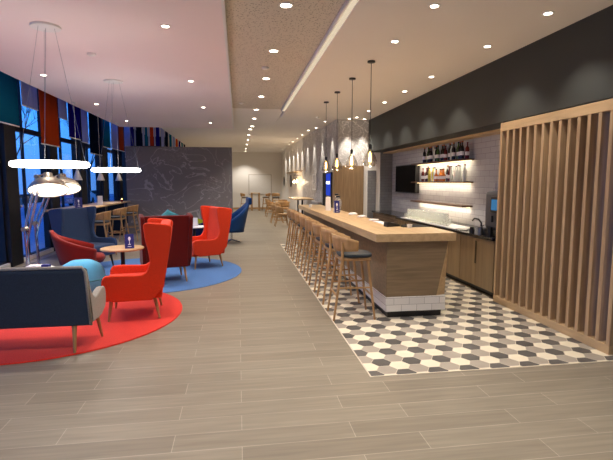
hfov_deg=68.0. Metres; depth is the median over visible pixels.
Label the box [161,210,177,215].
armchair
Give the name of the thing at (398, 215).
countertop
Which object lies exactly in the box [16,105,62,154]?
bare tree
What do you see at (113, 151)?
window
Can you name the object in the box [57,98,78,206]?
window
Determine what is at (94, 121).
fabric banner
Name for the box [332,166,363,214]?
oak panel
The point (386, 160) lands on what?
tiled wall
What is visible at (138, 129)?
fabric banner
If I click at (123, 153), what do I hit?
wall
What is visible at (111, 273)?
seat cushion
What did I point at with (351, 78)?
pendant
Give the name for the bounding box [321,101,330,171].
pendant
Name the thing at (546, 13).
recessed light
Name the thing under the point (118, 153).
trim
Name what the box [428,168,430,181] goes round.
liquor bottle
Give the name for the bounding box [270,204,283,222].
dining chair
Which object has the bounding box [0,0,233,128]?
ceiling
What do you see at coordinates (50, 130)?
fabric banner
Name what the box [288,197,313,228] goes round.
table
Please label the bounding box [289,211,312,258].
bar stool
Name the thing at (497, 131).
trim
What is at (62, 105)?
fabric banner
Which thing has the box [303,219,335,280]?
bar stool
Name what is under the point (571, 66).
wall
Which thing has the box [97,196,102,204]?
tent card
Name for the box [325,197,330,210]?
tent card
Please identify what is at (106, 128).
fabric banner
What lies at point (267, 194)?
bar stool
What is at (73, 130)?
fabric banner
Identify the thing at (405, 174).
television
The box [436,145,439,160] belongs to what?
liquor bottle
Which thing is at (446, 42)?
ceiling
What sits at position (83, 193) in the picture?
trim
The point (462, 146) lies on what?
liquor bottle
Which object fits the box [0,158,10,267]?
window
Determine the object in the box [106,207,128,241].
bar stool
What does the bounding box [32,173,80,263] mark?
floor lamp
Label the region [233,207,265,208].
baseboard
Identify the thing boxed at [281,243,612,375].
floor
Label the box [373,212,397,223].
base cabinet
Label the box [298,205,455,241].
countertop
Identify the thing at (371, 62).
pendant
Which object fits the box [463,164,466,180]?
liquor bottle
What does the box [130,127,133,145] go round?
fabric banner
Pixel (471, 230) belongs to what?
jug
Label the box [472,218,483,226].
tap
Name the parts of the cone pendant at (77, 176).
lamp shade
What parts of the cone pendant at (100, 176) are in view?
lamp shade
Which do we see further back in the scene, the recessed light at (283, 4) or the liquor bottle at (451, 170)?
the liquor bottle at (451, 170)
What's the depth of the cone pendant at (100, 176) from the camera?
11.51 m
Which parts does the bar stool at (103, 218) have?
seat frame, backrest, leg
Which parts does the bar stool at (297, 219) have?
leg, leg, backrest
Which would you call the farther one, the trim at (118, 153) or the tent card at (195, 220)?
the trim at (118, 153)
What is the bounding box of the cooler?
[326,172,331,207]
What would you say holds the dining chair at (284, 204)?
on the floor at (252, 365)
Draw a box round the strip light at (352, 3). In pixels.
[283,0,357,110]
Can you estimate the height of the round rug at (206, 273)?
0.009 m
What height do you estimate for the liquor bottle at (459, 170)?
0.300 m
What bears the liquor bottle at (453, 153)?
on the wall shelf at (462, 159)
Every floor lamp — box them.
[21,172,69,265]
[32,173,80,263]
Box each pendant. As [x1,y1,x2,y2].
[8,21,89,167]
[72,102,82,179]
[91,79,140,171]
[96,114,104,179]
[115,123,122,180]
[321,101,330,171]
[332,91,341,169]
[346,77,356,168]
[363,60,376,166]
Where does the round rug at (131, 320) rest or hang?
on the floor at (252, 365)
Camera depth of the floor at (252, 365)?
3.64 m
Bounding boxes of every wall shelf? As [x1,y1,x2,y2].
[410,200,472,207]
[411,158,473,164]
[411,181,472,183]
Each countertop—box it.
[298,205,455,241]
[372,210,495,240]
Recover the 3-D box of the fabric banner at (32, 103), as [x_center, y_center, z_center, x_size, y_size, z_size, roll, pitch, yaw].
[-5.612,-2.864,9.182,0.029,0.794,0.681,-1,6,-8]
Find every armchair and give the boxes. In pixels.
[49,230,105,264]
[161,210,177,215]
[196,223,203,235]
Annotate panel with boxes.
[248,174,271,194]
[312,174,316,189]
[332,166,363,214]
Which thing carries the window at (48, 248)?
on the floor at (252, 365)
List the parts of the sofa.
backrest, leg, armrest, leg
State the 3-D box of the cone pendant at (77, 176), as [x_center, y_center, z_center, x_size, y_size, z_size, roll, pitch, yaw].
[-4.995,-1.913,9.823,0.203,1.660,0.203,-1,6,-8]
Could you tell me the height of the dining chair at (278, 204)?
0.804 m
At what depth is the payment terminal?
6.40 m
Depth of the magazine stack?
6.57 m
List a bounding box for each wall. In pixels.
[122,127,165,222]
[232,152,281,207]
[281,119,336,213]
[337,120,379,215]
[368,5,612,151]
[379,152,392,210]
[392,134,499,227]
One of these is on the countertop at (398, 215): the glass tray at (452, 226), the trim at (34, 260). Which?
the glass tray at (452, 226)
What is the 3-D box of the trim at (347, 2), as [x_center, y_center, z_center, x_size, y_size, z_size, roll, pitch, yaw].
[0.527,-2.097,3.493,0.018,0.044,15.350,-1,6,-8]
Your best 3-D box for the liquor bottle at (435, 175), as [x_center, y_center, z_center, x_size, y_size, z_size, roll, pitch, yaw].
[2.744,-1.158,9.610,0.084,0.260,0.087,-2,6,-18]
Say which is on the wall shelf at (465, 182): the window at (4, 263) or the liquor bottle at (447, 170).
the liquor bottle at (447, 170)
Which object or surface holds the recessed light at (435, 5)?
in the ceiling at (446, 42)
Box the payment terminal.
[384,222,399,226]
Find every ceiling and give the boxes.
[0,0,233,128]
[133,0,345,152]
[280,0,612,119]
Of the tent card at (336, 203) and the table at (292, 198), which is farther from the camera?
the table at (292, 198)
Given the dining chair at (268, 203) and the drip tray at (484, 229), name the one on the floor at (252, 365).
the dining chair at (268, 203)
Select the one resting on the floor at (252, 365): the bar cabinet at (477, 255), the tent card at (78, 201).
the bar cabinet at (477, 255)
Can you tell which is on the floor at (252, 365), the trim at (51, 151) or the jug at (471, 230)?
the trim at (51, 151)
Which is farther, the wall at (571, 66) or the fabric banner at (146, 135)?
the fabric banner at (146, 135)
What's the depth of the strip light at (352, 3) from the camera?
5.63 m
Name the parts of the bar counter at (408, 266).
angled panel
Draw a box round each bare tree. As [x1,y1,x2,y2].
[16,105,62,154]
[64,120,110,190]
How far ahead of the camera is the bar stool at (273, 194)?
27.03 m
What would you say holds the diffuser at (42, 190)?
attached to the floor lamp at (47, 186)
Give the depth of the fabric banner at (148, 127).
15.15 m
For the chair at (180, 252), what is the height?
1.167 m
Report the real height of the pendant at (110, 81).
1.527 m
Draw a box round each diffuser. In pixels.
[28,184,68,196]
[66,183,80,193]
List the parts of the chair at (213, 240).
winged armrest, backrest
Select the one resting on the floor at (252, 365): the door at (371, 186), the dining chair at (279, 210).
the dining chair at (279, 210)
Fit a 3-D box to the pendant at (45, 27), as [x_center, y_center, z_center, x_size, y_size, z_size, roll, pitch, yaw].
[-2.863,-1.466,5.006,0.794,1.537,0.794,-1,6,-8]
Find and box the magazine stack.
[26,264,41,266]
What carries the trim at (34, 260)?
attached to the wall at (123, 153)
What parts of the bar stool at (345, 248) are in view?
leg, leg, backrest, seat frame, leg, leg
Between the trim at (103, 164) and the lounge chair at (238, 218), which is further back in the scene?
the trim at (103, 164)
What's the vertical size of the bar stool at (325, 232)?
1.053 m
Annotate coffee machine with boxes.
[483,191,497,235]
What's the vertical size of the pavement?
0.070 m
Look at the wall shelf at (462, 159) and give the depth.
9.10 m
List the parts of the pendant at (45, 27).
power cord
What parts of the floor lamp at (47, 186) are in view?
arm, arm, lamp shade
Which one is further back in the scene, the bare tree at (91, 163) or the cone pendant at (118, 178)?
the bare tree at (91, 163)
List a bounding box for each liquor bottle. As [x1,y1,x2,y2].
[421,168,424,181]
[423,148,425,162]
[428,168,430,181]
[429,147,432,161]
[434,169,437,180]
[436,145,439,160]
[441,169,445,180]
[443,145,446,159]
[446,165,448,180]
[448,143,450,159]
[449,166,452,180]
[451,142,455,159]
[456,165,458,180]
[458,141,461,158]
[458,165,461,180]
[460,141,463,158]
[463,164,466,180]
[465,142,468,157]
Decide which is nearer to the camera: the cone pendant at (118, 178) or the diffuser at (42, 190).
the diffuser at (42, 190)
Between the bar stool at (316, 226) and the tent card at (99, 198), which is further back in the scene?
the tent card at (99, 198)
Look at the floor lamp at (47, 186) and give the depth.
6.76 m
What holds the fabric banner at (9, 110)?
hanging from the ceiling
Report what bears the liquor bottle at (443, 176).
on the wall shelf at (465, 182)
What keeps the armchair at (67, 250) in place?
on the round rug at (206, 273)
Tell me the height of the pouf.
0.535 m
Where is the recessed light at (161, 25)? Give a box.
[160,24,170,27]
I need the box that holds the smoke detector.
[87,52,95,56]
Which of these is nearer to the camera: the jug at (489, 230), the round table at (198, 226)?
the jug at (489, 230)
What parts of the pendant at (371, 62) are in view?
cord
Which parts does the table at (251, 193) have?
leg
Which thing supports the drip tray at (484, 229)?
on the coffee machine
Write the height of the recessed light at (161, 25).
0.008 m
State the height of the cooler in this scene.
1.990 m
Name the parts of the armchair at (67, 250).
seat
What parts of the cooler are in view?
display panel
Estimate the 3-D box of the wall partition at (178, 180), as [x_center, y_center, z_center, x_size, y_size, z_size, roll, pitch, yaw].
[-4.228,-1.345,15.286,3.430,2.860,0.200,-1,6,-8]
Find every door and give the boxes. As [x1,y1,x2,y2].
[323,173,325,205]
[367,170,375,218]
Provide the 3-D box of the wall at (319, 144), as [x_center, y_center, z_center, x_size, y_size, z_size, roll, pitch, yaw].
[-0.289,-2.279,20.840,0.150,3.550,16.450,-1,6,-8]
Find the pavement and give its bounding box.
[22,221,44,254]
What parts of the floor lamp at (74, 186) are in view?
arm, arm, lamp shade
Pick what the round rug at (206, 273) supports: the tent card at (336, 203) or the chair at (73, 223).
the chair at (73, 223)
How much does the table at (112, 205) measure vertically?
1.090 m
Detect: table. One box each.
[45,201,129,236]
[100,245,143,264]
[193,225,203,235]
[251,193,259,210]
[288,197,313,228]
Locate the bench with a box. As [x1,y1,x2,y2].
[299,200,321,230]
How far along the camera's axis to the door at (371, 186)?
12.75 m
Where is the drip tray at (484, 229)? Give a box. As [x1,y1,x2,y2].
[483,228,495,235]
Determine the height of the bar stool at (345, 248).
1.053 m
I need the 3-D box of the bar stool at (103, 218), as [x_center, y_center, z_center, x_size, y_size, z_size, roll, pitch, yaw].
[-4.705,0.085,10.381,0.540,1.053,0.491,-1,6,-5]
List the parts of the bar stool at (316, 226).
leg, leg, backrest, leg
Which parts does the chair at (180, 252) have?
winged armrest, backrest, leg, winged armrest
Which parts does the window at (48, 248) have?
sill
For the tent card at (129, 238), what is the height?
0.210 m
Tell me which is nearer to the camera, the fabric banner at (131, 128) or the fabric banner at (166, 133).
the fabric banner at (131, 128)
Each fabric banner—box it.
[0,71,19,126]
[20,81,37,110]
[38,89,59,147]
[58,98,67,120]
[67,103,80,139]
[81,109,89,143]
[88,112,101,155]
[103,119,110,148]
[111,123,118,149]
[118,126,124,151]
[124,127,130,145]
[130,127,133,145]
[136,127,141,145]
[142,127,144,145]
[145,127,147,145]
[148,127,149,145]
[150,127,153,145]
[156,127,159,145]
[161,128,163,146]
[165,131,167,146]
[169,134,171,146]
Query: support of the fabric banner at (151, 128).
hanging from the ceiling at (254, 27)
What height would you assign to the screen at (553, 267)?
2.492 m
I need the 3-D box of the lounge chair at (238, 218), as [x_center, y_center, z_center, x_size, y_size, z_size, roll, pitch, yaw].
[-1.999,-0.287,12.817,0.897,1.259,0.786,-3,7,-23]
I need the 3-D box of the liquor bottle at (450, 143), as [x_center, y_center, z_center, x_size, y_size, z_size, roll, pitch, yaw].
[2.862,-1.556,9.053,0.076,0.330,0.074,-4,7,-32]
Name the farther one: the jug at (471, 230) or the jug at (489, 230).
the jug at (471, 230)
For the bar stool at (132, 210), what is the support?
on the floor at (252, 365)
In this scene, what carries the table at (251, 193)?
on the floor at (252, 365)
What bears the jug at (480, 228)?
on the countertop at (398, 215)
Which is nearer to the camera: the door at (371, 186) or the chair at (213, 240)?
the chair at (213, 240)
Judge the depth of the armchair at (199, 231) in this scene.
10.98 m
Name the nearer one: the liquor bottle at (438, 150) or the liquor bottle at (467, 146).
the liquor bottle at (467, 146)
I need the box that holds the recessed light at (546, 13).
[542,11,554,15]
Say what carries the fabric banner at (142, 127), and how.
hanging from the ceiling at (254, 27)
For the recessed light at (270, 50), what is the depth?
6.06 m
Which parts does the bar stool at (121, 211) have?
backrest, leg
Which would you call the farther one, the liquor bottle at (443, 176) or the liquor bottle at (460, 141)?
the liquor bottle at (443, 176)
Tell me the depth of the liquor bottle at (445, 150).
9.14 m
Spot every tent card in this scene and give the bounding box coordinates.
[74,198,82,207]
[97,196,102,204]
[124,234,133,248]
[193,218,197,226]
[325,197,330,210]
[333,201,339,212]
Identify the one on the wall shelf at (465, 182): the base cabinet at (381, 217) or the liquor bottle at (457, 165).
the liquor bottle at (457, 165)
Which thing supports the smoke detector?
attached to the ceiling at (155, 64)
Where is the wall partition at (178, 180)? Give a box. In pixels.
[125,146,232,232]
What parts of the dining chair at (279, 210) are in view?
backrest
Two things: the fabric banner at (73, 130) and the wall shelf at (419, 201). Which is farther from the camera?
the fabric banner at (73, 130)
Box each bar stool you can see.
[94,211,116,257]
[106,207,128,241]
[119,204,139,241]
[262,193,270,210]
[272,193,279,201]
[285,209,308,253]
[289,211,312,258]
[292,213,320,264]
[297,216,326,271]
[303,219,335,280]
[308,223,346,291]
[317,227,359,304]
[327,233,375,320]
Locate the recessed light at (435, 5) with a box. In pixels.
[428,3,440,8]
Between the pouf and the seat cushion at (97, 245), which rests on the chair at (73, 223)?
the seat cushion at (97, 245)
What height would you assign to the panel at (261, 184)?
1.260 m
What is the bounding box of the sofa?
[0,266,105,352]
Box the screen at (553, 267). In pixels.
[493,98,612,354]
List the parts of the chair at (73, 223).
winged armrest, backrest, winged armrest, seat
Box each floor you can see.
[0,209,612,459]
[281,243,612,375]
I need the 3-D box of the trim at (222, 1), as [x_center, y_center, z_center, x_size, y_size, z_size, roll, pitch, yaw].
[-0.922,-2.275,5.162,0.030,0.060,19.100,-1,6,-8]
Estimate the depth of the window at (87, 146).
14.15 m
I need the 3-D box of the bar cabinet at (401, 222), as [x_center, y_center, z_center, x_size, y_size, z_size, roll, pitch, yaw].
[2.494,0.212,10.053,0.668,0.851,1.000,-1,6,-8]
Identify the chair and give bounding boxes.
[48,206,116,265]
[101,218,172,321]
[139,213,192,280]
[192,206,231,268]
[228,197,251,242]
[265,201,276,216]
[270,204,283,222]
[271,202,284,219]
[274,206,288,226]
[279,201,288,218]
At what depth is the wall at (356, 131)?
12.58 m
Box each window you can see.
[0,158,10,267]
[15,79,53,261]
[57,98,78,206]
[85,143,100,203]
[106,148,117,200]
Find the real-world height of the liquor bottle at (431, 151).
0.330 m
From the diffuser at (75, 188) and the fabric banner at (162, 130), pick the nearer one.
the diffuser at (75, 188)
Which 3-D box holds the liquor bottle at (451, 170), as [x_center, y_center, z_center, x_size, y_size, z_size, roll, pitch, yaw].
[2.848,-1.105,8.923,0.063,0.300,0.061,-3,7,-28]
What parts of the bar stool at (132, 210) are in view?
backrest, leg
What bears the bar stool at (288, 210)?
on the floor at (482, 362)
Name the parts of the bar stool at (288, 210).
leg, leg, backrest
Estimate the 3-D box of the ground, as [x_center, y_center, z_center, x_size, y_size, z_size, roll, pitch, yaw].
[-35.731,-0.254,20.003,55.240,0.100,90.000,-1,6,-8]
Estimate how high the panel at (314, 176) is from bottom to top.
0.560 m
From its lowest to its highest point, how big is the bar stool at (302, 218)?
1.053 m
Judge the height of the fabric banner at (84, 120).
1.214 m
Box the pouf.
[63,259,105,291]
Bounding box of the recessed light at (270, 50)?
[268,49,278,52]
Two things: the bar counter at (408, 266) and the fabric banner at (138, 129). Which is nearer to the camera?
the bar counter at (408, 266)
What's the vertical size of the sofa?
0.886 m
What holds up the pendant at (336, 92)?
hanging from the ceiling at (446, 42)
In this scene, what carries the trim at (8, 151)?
on the floor at (252, 365)
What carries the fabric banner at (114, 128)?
hanging from the ceiling
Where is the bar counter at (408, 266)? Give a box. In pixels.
[298,205,455,316]
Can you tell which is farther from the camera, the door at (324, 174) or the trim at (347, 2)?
the door at (324, 174)
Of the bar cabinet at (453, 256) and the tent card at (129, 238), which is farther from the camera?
the bar cabinet at (453, 256)
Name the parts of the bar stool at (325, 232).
leg, leg, backrest, leg, leg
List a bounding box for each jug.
[469,227,474,232]
[477,226,482,234]
[487,227,492,236]
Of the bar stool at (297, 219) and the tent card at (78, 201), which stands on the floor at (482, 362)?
the bar stool at (297, 219)
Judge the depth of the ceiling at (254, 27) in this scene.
7.04 m
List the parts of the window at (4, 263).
sill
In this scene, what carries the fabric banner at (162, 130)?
hanging from the ceiling at (254, 27)
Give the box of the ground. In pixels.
[20,196,113,225]
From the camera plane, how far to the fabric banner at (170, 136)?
17.82 m
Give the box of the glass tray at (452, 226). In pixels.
[401,217,474,228]
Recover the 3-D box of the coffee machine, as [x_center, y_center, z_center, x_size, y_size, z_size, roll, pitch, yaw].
[3.017,-0.316,6.889,0.530,0.780,0.480,-1,6,-8]
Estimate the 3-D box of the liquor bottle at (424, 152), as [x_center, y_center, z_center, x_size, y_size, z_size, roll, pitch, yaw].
[2.650,-1.676,10.188,0.074,0.330,0.076,-3,7,-30]
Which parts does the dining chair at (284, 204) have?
backrest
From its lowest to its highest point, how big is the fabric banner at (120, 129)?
1.174 m
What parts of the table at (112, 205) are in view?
leg, leg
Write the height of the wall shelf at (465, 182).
0.038 m
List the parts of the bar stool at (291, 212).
leg, leg, backrest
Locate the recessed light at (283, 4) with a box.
[279,2,292,7]
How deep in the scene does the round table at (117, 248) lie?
6.75 m
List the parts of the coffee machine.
screen frame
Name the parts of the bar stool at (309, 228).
leg, leg, backrest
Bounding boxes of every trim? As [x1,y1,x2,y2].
[0,123,23,266]
[10,223,127,267]
[37,111,60,250]
[71,109,87,205]
[95,118,108,230]
[112,132,123,200]
[221,0,233,128]
[281,0,350,111]
[383,129,500,153]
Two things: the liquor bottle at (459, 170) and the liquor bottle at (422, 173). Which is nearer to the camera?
the liquor bottle at (459, 170)
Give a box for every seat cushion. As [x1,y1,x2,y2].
[90,242,114,251]
[109,272,144,275]
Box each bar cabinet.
[398,219,413,226]
[446,233,463,283]
[459,234,495,296]
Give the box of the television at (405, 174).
[395,164,419,192]
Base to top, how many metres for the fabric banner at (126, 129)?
1.374 m
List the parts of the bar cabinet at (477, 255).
door, door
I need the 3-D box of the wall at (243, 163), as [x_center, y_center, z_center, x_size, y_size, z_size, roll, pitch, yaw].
[-4.364,-3.097,28.578,5.900,3.550,0.150,-1,6,-8]
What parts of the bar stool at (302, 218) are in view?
leg, leg, backrest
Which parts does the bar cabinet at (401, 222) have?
door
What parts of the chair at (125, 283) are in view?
leg, winged armrest, leg, backrest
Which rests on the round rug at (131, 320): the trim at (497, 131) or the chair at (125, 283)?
the chair at (125, 283)
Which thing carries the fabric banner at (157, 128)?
hanging from the ceiling at (254, 27)
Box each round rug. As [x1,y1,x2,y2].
[0,293,182,364]
[100,257,240,292]
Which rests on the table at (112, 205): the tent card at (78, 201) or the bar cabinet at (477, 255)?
the tent card at (78, 201)
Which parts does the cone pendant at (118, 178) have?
lamp shade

